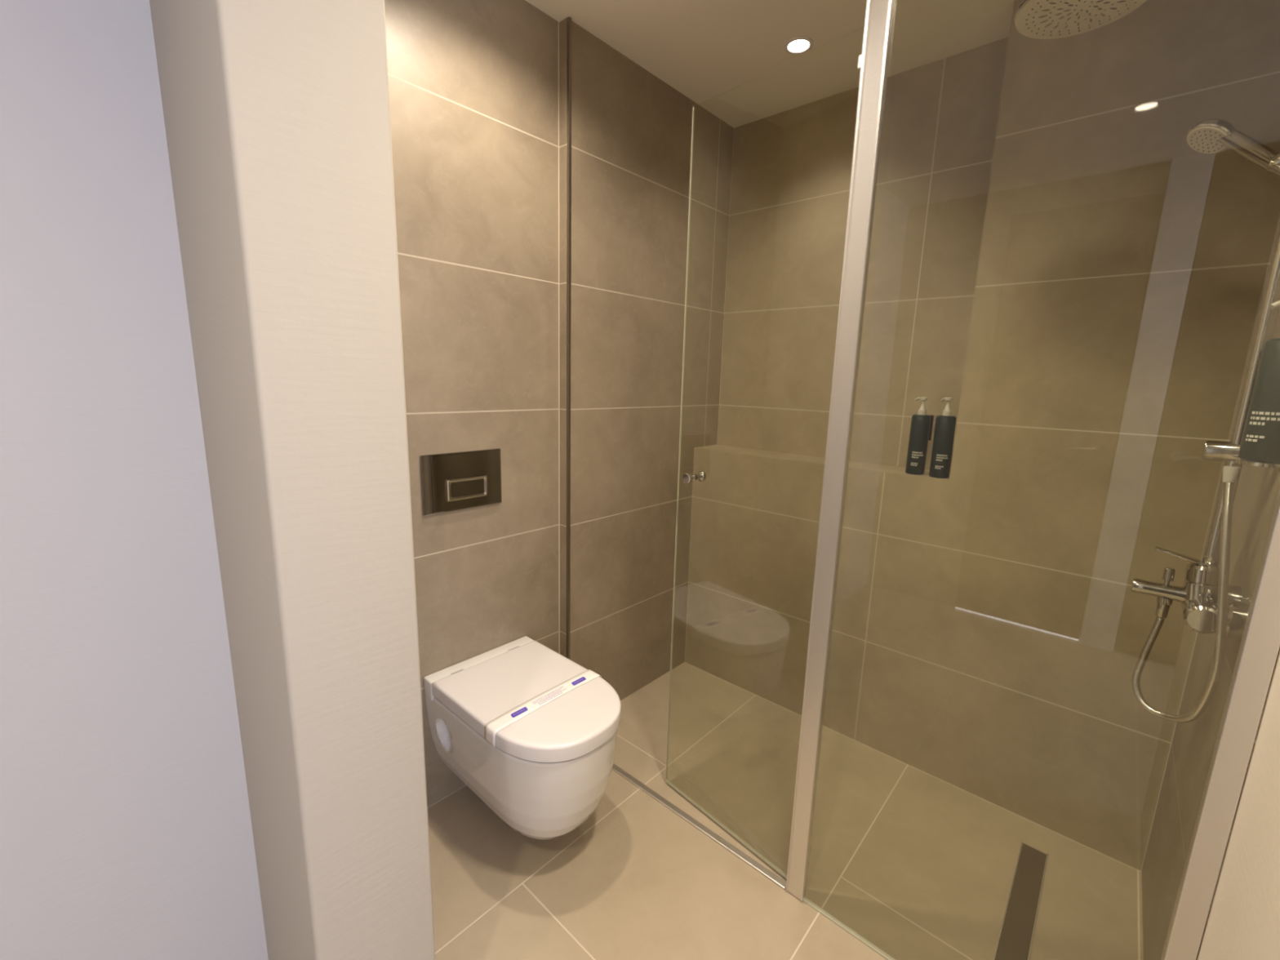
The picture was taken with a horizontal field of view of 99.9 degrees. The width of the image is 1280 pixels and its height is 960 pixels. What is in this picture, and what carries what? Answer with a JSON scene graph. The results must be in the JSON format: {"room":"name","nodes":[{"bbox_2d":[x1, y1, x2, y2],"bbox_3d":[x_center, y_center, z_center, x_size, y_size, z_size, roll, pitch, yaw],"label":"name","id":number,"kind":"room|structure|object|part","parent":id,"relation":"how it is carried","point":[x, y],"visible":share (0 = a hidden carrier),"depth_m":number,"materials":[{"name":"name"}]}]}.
{"room":"hotel bathroom","nodes":[
{"label":"hotel bathroom","id":0,"kind":"room"},
{"bbox_2d":[0,0,268,959],"bbox_3d":[-1.236,0.030,0.415,0.120,2.337,1.407,11,14,41],"label":"wall","id":1,"kind":"structure","parent":0,"point":[126,828],"depth_m":0.81,"materials":[{"name":"grey paint"}]},
{"bbox_2d":[149,0,435,959],"bbox_3d":[-0.681,-0.061,0.977,0.763,2.337,0.180,11,14,41],"label":"wall partition","id":2,"kind":"structure","parent":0,"point":[277,113],"depth_m":0.73,"materials":[{"name":"beige paint"}]},
{"bbox_2d":[384,0,733,807],"bbox_3d":[-0.233,-0.226,1.913,0.155,2.337,1.833,11,14,41],"label":"wall","id":3,"kind":"structure","parent":0,"point":[473,85],"depth_m":1.72,"materials":[{"name":"tile"}]},
{"bbox_2d":[419,448,501,515],"bbox_3d":[-0.512,0.002,1.568,0.018,0.169,0.252,11,14,41],"label":"flush plate","id":4,"kind":"object","parent":3,"relation":"attached to","point":[453,481],"visible":1,"depth_m":1.55,"materials":[{"name":"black metal"}]},
{"bbox_2d":[423,635,621,839],"bbox_3d":[-0.310,0.768,1.556,0.553,0.369,0.365,11,14,41],"label":"toilet","id":5,"kind":"object","parent":3,"relation":"attached to","point":[548,770],"visible":0.98,"depth_m":1.41,"materials":[{"name":"white ceramic"}]},
{"bbox_3d":[-0.314,0.793,1.562,0.546,0.318,0.358,11,14,41],"label":"bowl","id":6,"kind":"part","parent":5,"relation":"part of","materials":[{"name":"white ceramic"}]},
{"bbox_3d":[-0.288,0.612,1.509,0.504,0.044,0.363,11,14,41],"label":"lid","id":7,"kind":"part","parent":5,"relation":"part of","materials":[{"name":"white plastic"}]},
{"bbox_2d":[484,669,601,748],"bbox_3d":[-0.254,0.616,1.479,0.053,0.044,0.370,11,14,41],"label":"band","id":8,"kind":"object","parent":5,"relation":"on","point":[491,727],"visible":0.96,"depth_m":1.44,"materials":[{"name":"white"}]},
{"bbox_2d":[566,16,571,659],"bbox_3d":[-0.237,-0.201,1.787,0.010,2.336,0.009,11,14,41],"label":"trim","id":9,"kind":"structure","parent":3,"relation":"attached to","point":[569,19],"depth_m":1.72,"materials":[{"name":"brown metal"}]},
{"bbox_2d":[524,0,1013,128],"bbox_3d":[0.676,-1.039,-0.215,4.055,0.100,3.540,11,14,41],"label":"ceiling","id":10,"kind":"structure","parent":0,"point":[730,58],"depth_m":1.64,"materials":[{"name":"white paint"}]},
{"bbox_2d":[783,35,813,53],"bbox_3d":[0.491,-1.346,1.667,0.088,0.005,0.088,11,14,41],"label":"recessed light","id":11,"kind":"object","parent":10,"relation":"in","point":[797,45],"visible":1,"depth_m":1.66,"materials":[{"name":"white paint"}]},
{"bbox_2d":[427,662,1142,959],"bbox_3d":[0.611,1.354,0.237,4.055,0.100,3.540,11,14,41],"label":"floor","id":12,"kind":"structure","parent":0,"point":[919,865],"depth_m":1.48,"materials":[{"name":"tile"}]},
{"bbox_2d":[612,763,786,889],"bbox_3d":[0.058,1.008,1.706,0.882,0.007,0.020,11,14,41],"label":"trim","id":13,"kind":"structure","parent":12,"relation":"on","point":[748,860],"depth_m":1.58,"materials":[{"name":"silver metal"}]},
{"bbox_2d":[665,53,862,879],"bbox_3d":[0.271,0.048,1.412,0.072,1.998,0.476,-8,14,-41],"label":"shower door","id":14,"kind":"structure","parent":12,"relation":"on","point":[700,476],"depth_m":1.54,"materials":[{"name":"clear glass"}]},
{"bbox_3d":[0.155,-0.008,1.535,0.072,0.029,0.029,-8,14,-41],"label":"door knob","id":15,"kind":"part","parent":14,"relation":"part of","materials":[{"name":"silver metal"}]},
{"bbox_2d":[992,841,1048,959],"bbox_3d":[0.949,1.102,1.346,0.063,0.003,0.578,11,14,41],"label":"shower drain","id":16,"kind":"object","parent":12,"relation":"on","point":[1017,930],"visible":1,"depth_m":1.38,"materials":[{"name":"brown"}]},
{"bbox_2d":[785,0,1279,959],"bbox_3d":[0.678,-0.023,0.972,0.696,2.336,0.028,11,14,41],"label":"shower door frame","id":17,"kind":"structure","parent":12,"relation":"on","point":[1260,645],"depth_m":1.06,"materials":[{"name":"silver metal"}]},
{"bbox_3d":[0.435,-0.070,1.183,0.046,2.334,0.022,11,14,41],"label":"post","id":18,"kind":"part","parent":17,"relation":"part of","materials":[{"name":"silver metal"}]},
{"bbox_2d":[684,0,1279,871],"bbox_3d":[0.975,-0.184,1.866,1.712,2.337,0.294,11,14,41],"label":"wall","id":19,"kind":"structure","parent":0,"point":[1052,257],"depth_m":1.60,"materials":[{"name":"tile"}]},
{"bbox_2d":[905,396,931,475],"bbox_3d":[0.926,-0.147,1.790,0.061,0.255,0.057,11,14,41],"label":"pump bottle","id":20,"kind":"object","parent":19,"relation":"attached to","point":[921,422],"visible":1,"depth_m":1.77,"materials":[{"name":"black plastic"}]},
{"bbox_2d":[911,451,923,466],"bbox_3d":[0.916,-0.070,1.778,0.032,0.046,0.005,6,11,21],"label":"print","id":21,"kind":"object","parent":20,"relation":"attached to","point":[917,457],"depth_m":1.78,"materials":[{"name":"grey"}]},
{"bbox_2d":[928,414,938,440],"bbox_3d":[0.995,-0.180,1.825,0.016,0.085,0.088,11,14,41],"label":"bracket","id":22,"kind":"object","parent":19,"relation":"attached to","point":[933,417],"visible":0.67,"depth_m":1.79,"materials":[{"name":"silver metal"}]},
{"bbox_2d":[928,397,956,478],"bbox_3d":[0.979,-0.136,1.734,0.057,0.257,0.059,11,14,41],"label":"pump bottle","id":23,"kind":"object","parent":19,"relation":"attached to","point":[945,424],"visible":1,"depth_m":1.72,"materials":[{"name":"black plastic"}]},
{"bbox_2d":[934,454,947,469],"bbox_3d":[0.966,-0.058,1.724,0.032,0.046,0.005,6,12,22],"label":"print","id":24,"kind":"object","parent":23,"relation":"attached to","point":[940,460],"depth_m":1.72,"materials":[{"name":"grey"}]},
{"bbox_2d":[1141,309,1279,959],"bbox_3d":[0.953,0.041,0.673,0.121,2.337,1.539,11,14,41],"label":"wall","id":25,"kind":"structure","parent":0,"point":[1193,744],"depth_m":1.01,"materials":[{"name":"tile"}]},
{"bbox_2d":[1131,546,1250,639],"bbox_3d":[1.068,0.207,1.051,0.154,0.138,0.186,11,14,41],"label":"shower mixer","id":26,"kind":"object","parent":25,"relation":"attached to","point":[1197,596],"visible":0.86,"depth_m":1.01,"materials":[{"name":"silver metal"}]},
{"bbox_3d":[1.034,0.219,1.070,0.082,0.031,0.031,11,14,41],"label":"spout","id":27,"kind":"part","parent":26,"relation":"part of","materials":[{"name":"silver metal"}]},
{"bbox_2d":[1155,596,1173,617],"bbox_3d":[1.040,0.252,1.070,0.023,0.042,0.023,11,14,41],"label":"outlet","id":28,"kind":"object","parent":26,"relation":"attached to","point":[1163,603],"depth_m":1.06,"materials":[{"name":"silver metal"}]},
{"bbox_3d":[1.040,0.191,1.060,0.017,0.036,0.017,11,14,41],"label":"diverter knob","id":29,"kind":"part","parent":26,"relation":"part of","materials":[{"name":"silver metal"}]},
{"bbox_3d":[1.053,0.150,1.041,0.085,0.023,0.022,11,14,41],"label":"lever","id":30,"kind":"part","parent":26,"relation":"part of","materials":[{"name":"silver metal"}]},
{"bbox_2d":[1131,466,1240,722],"bbox_3d":[1.032,0.225,1.003,0.035,0.509,0.150,2,11,3],"label":"shower hose","id":31,"kind":"object","parent":26,"relation":"attached to","point":[1230,473],"visible":1,"depth_m":0.95,"materials":[{"name":"silver metal"}]},
{"bbox_2d":[1201,152,1279,567],"bbox_3d":[0.949,-0.393,0.960,0.420,1.112,0.075,5,11,19],"label":"shower rail","id":32,"kind":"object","parent":25,"relation":"attached to","point":[1228,452],"depth_m":0.96,"materials":[{"name":"silver metal"}]},
{"bbox_2d":[1013,0,1146,39],"bbox_3d":[0.762,-0.832,0.922,0.200,0.038,0.200,11,14,41],"label":"shower head","id":33,"kind":"object","parent":32,"relation":"attached to","point":[1033,19],"visible":1,"depth_m":0.95},
{"bbox_2d":[1185,118,1279,176],"bbox_3d":[1.061,-0.587,0.961,0.064,0.143,0.182,2,11,4],"label":"shower","id":34,"kind":"object","parent":32,"relation":"attached to","point":[1210,136],"visible":1,"depth_m":0.97,"materials":[{"name":"silver metal"}]},
{"bbox_3d":[1.075,-0.575,0.944,0.026,0.128,0.147,1,11,-1],"label":"handle","id":35,"kind":"part","parent":34,"relation":"part of","materials":[{"name":"silver metal"}]},
{"bbox_2d":[1235,458,1279,472],"bbox_3d":[0.988,-0.021,0.847,0.071,0.016,0.062,11,14,41],"label":"holder","id":36,"kind":"object","parent":25,"relation":"attached to","point":[1237,460],"visible":0.84,"depth_m":0.84,"materials":[{"name":"silver metal"}]},
{"bbox_2d":[1238,300,1279,462],"bbox_3d":[0.988,-0.151,0.825,0.059,0.245,0.059,-4,12,-26],"label":"pump bottle","id":37,"kind":"object","parent":36,"relation":"on","point":[1260,441],"visible":1,"depth_m":0.83,"materials":[{"name":"black plastic"}]},
{"bbox_2d":[1245,411,1279,441],"bbox_3d":[0.961,-0.082,0.830,0.005,0.046,0.034,-2,11,-17],"label":"print","id":38,"kind":"object","parent":37,"relation":"attached to","point":[1260,426],"depth_m":0.83,"materials":[{"name":"grey"}]}
]}

